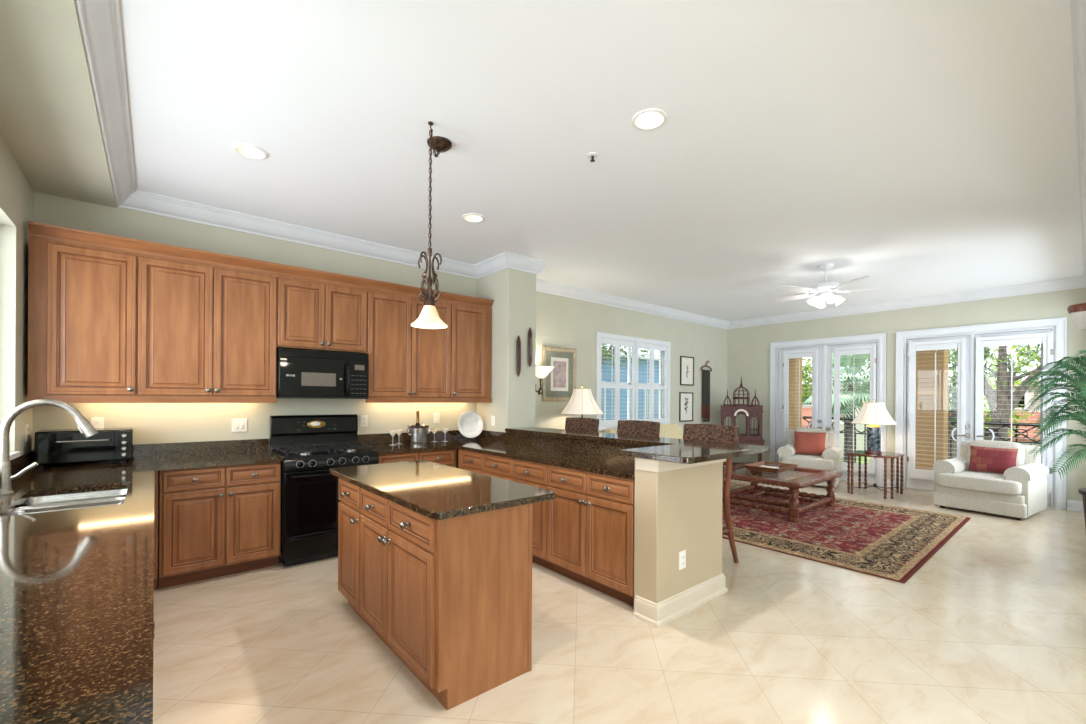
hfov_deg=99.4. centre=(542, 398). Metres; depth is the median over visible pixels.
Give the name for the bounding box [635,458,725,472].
trim
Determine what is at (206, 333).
upper cabinet
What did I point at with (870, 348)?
door
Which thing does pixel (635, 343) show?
window
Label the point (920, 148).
ceiling
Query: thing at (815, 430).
cushion
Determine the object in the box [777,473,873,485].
trim
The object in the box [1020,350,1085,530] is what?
potted palm
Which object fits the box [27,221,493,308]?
crown molding
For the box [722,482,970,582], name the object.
area rug
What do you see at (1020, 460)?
cushion
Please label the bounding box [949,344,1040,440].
tree
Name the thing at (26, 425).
wall outlet
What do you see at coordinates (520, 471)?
base cabinet
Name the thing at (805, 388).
tree
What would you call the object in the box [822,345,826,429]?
trim
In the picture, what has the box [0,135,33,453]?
wall
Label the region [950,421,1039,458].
balcony railing
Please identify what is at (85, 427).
kitchen faucet
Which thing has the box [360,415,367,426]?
wall outlet
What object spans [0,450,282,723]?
countertop
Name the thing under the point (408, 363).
upper cabinet
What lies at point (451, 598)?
base cabinet
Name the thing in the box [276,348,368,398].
microwave oven
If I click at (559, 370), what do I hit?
print
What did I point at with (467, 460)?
base cabinet
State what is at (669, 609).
baseboard
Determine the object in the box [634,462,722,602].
wall
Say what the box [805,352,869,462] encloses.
fan palm
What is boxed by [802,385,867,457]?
house
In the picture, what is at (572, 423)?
bar stool
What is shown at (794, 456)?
seat cushion
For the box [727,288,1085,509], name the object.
wall
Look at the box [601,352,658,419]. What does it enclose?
wall
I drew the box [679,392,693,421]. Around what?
print
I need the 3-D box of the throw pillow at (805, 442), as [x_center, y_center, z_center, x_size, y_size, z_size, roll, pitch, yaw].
[4.615,0.774,7.973,0.480,0.391,0.182,0,0,36]
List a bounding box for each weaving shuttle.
[516,335,520,376]
[528,327,531,366]
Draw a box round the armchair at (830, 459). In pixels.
[777,428,841,486]
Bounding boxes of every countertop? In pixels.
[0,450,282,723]
[329,460,555,519]
[363,438,634,479]
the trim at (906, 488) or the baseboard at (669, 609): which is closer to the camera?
the baseboard at (669, 609)
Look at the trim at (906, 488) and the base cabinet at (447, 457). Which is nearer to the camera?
the base cabinet at (447, 457)
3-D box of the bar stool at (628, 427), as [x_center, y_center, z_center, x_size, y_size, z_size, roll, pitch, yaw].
[0.854,0.837,4.750,0.494,1.210,0.540,0,0,-40]
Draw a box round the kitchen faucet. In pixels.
[0,399,98,502]
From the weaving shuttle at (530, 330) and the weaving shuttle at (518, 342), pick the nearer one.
the weaving shuttle at (518, 342)
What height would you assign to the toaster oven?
0.250 m
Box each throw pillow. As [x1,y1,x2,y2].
[794,431,825,454]
[968,446,1017,473]
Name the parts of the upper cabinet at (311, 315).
door, door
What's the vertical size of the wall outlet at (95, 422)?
0.120 m
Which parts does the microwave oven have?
door, trim, handle, control panel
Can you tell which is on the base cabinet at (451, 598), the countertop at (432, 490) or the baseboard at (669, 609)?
the countertop at (432, 490)
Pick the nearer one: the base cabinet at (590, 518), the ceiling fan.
the base cabinet at (590, 518)
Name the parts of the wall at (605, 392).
pane, pane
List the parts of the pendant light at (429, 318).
stem, lamp shade, chain, cord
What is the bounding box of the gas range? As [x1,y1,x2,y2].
[269,414,377,566]
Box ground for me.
[841,456,868,463]
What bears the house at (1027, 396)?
on the ground
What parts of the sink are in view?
bowl, bowl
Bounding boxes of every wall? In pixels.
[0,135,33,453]
[32,192,726,569]
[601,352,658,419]
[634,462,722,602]
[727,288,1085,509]
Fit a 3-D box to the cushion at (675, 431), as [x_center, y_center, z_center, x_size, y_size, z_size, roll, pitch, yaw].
[1.822,0.712,7.611,1.640,0.560,0.278,0,0,-40]
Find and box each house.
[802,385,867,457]
[949,380,1040,444]
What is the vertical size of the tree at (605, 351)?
5.144 m
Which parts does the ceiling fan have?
blade, blade, lamp shade, lamp shade, lamp shade, lamp shade, blade, blade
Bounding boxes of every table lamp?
[560,385,603,417]
[851,399,896,453]
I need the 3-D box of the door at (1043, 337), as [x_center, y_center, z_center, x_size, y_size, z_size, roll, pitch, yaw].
[6.614,0.247,6.512,0.141,2.385,0.802,0,0,-40]
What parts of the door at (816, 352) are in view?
tilt rod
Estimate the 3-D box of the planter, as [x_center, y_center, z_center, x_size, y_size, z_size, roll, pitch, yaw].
[3.614,1.023,2.873,0.360,0.860,0.360,0,0,-40]
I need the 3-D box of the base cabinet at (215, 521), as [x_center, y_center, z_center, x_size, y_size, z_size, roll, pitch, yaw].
[-2.662,0.966,3.805,0.780,0.895,0.638,0,0,-40]
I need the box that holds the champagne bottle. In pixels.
[415,411,419,425]
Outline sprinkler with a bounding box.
[587,152,597,161]
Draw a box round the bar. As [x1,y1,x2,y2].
[505,427,768,463]
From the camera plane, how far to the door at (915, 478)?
7.15 m
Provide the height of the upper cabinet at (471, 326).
1.118 m
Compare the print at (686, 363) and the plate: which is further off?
the print at (686, 363)
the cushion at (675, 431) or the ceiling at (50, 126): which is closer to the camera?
the ceiling at (50, 126)
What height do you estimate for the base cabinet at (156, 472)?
0.895 m
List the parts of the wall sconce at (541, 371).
lamp shade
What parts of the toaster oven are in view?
door, handle, door glass, control panel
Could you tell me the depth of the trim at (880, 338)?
8.24 m
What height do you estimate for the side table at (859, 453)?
0.623 m
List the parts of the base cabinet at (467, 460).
drawer, door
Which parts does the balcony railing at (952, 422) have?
rail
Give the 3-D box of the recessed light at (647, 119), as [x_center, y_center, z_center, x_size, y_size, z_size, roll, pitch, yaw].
[0.615,-1.651,2.666,0.200,0.090,0.200,0,0,-40]
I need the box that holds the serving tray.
[743,461,797,472]
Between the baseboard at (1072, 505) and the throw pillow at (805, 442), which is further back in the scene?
the throw pillow at (805, 442)
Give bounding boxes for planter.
[1079,488,1085,530]
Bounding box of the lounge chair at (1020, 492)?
[932,440,1048,519]
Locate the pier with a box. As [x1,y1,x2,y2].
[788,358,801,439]
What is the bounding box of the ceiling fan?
[767,263,896,307]
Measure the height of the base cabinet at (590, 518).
0.895 m
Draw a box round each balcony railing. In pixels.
[803,416,868,462]
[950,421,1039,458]
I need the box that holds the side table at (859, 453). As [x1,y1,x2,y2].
[846,450,903,498]
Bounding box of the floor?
[153,469,1085,723]
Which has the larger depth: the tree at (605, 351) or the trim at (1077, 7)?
the tree at (605, 351)
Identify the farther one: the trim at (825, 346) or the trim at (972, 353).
the trim at (825, 346)
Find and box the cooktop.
[271,448,376,458]
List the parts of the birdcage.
corner post, portal post, roof cornice, portal post, corner post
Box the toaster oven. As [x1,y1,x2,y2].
[34,427,132,467]
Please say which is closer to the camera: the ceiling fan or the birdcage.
the ceiling fan
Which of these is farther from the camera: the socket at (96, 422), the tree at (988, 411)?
the tree at (988, 411)
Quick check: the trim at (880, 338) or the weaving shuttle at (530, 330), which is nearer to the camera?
the weaving shuttle at (530, 330)
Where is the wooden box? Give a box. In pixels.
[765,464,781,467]
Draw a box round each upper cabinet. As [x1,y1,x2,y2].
[27,237,137,402]
[137,254,276,402]
[277,276,366,352]
[365,290,450,402]
[450,303,491,402]
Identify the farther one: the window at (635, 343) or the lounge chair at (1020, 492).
the window at (635, 343)
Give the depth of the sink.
2.40 m
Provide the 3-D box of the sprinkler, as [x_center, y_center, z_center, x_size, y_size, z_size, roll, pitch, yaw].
[0.329,-1.598,3.060,0.072,0.040,0.072,0,0,-40]
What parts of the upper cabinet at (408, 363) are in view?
door, light rail, door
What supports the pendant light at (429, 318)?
hanging from the ceiling at (920, 148)
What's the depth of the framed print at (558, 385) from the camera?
6.64 m
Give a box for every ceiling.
[0,0,115,207]
[119,0,1083,321]
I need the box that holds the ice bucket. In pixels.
[406,425,429,443]
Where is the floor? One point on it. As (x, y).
(991, 628)
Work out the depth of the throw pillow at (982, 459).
6.04 m
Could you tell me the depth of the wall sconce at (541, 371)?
6.12 m
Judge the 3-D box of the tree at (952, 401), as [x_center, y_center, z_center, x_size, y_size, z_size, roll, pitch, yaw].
[10.368,0.345,11.813,2.126,4.721,1.726,0,0,-40]
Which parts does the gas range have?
handle, drawer, oven door, handle, control panel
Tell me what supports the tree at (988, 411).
on the ground
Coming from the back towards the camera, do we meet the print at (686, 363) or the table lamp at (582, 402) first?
the print at (686, 363)
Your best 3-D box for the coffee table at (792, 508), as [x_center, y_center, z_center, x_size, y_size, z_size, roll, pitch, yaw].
[3.062,1.206,6.174,1.421,0.463,1.261,0,0,-40]
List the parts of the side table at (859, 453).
leg, leg, leg, leg, glass, leg, leg, leg, leg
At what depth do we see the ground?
20.36 m
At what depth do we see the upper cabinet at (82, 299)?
3.25 m
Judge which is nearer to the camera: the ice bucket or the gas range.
the gas range
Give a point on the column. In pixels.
(513, 291)
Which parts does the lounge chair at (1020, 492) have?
arm, seat, backrest, arm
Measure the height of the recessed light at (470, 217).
0.090 m
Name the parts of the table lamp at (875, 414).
lamp shade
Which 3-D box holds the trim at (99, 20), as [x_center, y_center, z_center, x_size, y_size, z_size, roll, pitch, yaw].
[2.250,-1.540,4.334,9.490,0.132,6.144,0,0,-40]
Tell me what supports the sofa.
on the floor
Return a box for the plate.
[458,411,482,439]
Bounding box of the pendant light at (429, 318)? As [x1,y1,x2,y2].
[411,121,451,328]
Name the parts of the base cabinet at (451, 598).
knob, drawer, door, knob, knob, drawer, door, knob, knob, knob, drawer, door, panel, corner post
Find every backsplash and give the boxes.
[10,439,268,475]
[357,430,651,458]
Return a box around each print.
[542,346,575,400]
[553,361,565,387]
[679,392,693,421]
[680,356,693,385]
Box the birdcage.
[720,376,764,475]
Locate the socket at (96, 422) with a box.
[94,420,99,427]
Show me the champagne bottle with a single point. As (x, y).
(417, 412)
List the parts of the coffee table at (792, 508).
leg, frame, rope moulding, leg, leg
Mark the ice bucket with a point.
(417, 434)
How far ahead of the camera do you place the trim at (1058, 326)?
6.67 m
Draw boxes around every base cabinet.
[18,471,157,589]
[159,461,280,588]
[338,478,532,709]
[378,449,455,467]
[458,449,484,473]
[483,454,554,570]
[547,465,634,605]
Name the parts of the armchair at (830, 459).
arm, seat, backrest, arm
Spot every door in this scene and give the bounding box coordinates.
[778,346,822,448]
[826,342,876,483]
[906,335,970,490]
[974,329,1053,504]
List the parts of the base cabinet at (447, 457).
drawer, drawer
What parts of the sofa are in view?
backrest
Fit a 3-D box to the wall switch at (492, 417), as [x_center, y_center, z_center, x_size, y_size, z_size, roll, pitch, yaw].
[-0.598,0.266,5.473,0.011,0.120,0.075,0,0,-40]
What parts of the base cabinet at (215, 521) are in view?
door, drawer, drawer, door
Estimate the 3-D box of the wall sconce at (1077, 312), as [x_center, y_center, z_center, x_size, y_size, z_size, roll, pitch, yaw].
[4.648,-0.703,3.956,0.196,0.235,0.196,0,0,-40]
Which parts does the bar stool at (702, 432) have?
backrest, leg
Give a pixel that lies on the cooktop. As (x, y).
(362, 452)
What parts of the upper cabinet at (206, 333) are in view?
door, light rail, door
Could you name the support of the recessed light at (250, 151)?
in the ceiling at (920, 148)
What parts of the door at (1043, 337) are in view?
tilt rod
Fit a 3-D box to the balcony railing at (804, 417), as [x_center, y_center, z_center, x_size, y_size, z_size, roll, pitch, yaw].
[6.359,0.943,9.518,0.060,1.095,1.848,0,0,-40]
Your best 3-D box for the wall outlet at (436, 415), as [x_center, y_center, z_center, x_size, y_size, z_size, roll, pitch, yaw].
[-1.248,0.232,5.407,0.075,0.120,0.011,0,0,-40]
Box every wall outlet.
[25,424,28,441]
[91,418,103,427]
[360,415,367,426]
[434,413,439,422]
[679,550,685,569]
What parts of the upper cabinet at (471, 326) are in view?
light rail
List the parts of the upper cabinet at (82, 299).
light rail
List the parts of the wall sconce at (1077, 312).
lamp shade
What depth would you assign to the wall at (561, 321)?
4.72 m
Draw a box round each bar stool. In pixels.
[565,417,598,431]
[617,420,659,436]
[683,424,738,562]
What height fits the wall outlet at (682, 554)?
0.120 m
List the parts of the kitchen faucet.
lever, spout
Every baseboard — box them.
[633,573,727,627]
[887,479,894,486]
[1067,500,1083,511]
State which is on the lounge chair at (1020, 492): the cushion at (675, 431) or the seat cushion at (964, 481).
the seat cushion at (964, 481)
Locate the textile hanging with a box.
[701,360,711,421]
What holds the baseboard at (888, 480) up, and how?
attached to the wall at (748, 348)
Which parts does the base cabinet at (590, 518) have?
door, drawer, knob, door, drawer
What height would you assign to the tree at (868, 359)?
5.063 m
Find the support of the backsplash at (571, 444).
attached to the wall at (675, 511)
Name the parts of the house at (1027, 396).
pane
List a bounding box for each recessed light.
[232,143,267,159]
[462,213,484,222]
[632,108,666,129]
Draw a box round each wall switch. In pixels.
[232,419,246,431]
[491,416,494,425]
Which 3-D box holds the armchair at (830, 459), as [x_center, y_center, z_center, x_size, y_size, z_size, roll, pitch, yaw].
[4.606,0.991,7.963,0.900,0.937,0.945,0,0,36]
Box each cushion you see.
[659,424,682,438]
[792,454,822,458]
[796,428,827,454]
[954,471,1004,492]
[967,440,1024,465]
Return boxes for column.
[477,268,535,431]
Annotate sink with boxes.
[7,488,127,515]
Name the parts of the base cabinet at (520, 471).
drawer, door, drawer, door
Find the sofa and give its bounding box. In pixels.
[604,424,682,438]
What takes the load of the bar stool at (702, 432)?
on the floor
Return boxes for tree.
[602,344,648,369]
[802,358,811,404]
[851,359,869,390]
[948,347,993,458]
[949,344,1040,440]
[983,345,1040,439]
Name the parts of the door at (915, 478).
tilt rod, handle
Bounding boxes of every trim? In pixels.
[74,0,1085,328]
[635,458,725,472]
[770,333,886,486]
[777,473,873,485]
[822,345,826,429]
[895,317,1066,509]
[905,487,1050,507]
[970,334,974,440]
[1070,0,1085,203]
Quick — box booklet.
[759,465,778,468]
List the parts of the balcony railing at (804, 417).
rail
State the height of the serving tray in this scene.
0.065 m
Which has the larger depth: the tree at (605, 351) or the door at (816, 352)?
the tree at (605, 351)
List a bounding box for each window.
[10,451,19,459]
[595,332,670,430]
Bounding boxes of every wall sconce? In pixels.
[535,366,553,394]
[1067,303,1085,329]
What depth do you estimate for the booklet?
6.33 m
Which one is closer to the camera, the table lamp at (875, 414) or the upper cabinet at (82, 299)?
the upper cabinet at (82, 299)
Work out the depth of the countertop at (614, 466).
4.20 m
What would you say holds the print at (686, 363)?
attached to the wall at (561, 321)
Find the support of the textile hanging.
hanging from the wall at (561, 321)
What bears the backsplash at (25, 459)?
attached to the wall at (16, 194)
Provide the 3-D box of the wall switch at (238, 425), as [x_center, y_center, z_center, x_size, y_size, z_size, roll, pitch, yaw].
[-2.736,0.242,4.154,0.115,0.120,0.011,0,0,-40]
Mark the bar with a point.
(684, 451)
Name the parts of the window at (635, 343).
shutter panel, tilt rod, shutter panel, tilt rod, sash, shutter panel, tilt rod, shutter panel, tilt rod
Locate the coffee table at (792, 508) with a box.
[722,462,841,521]

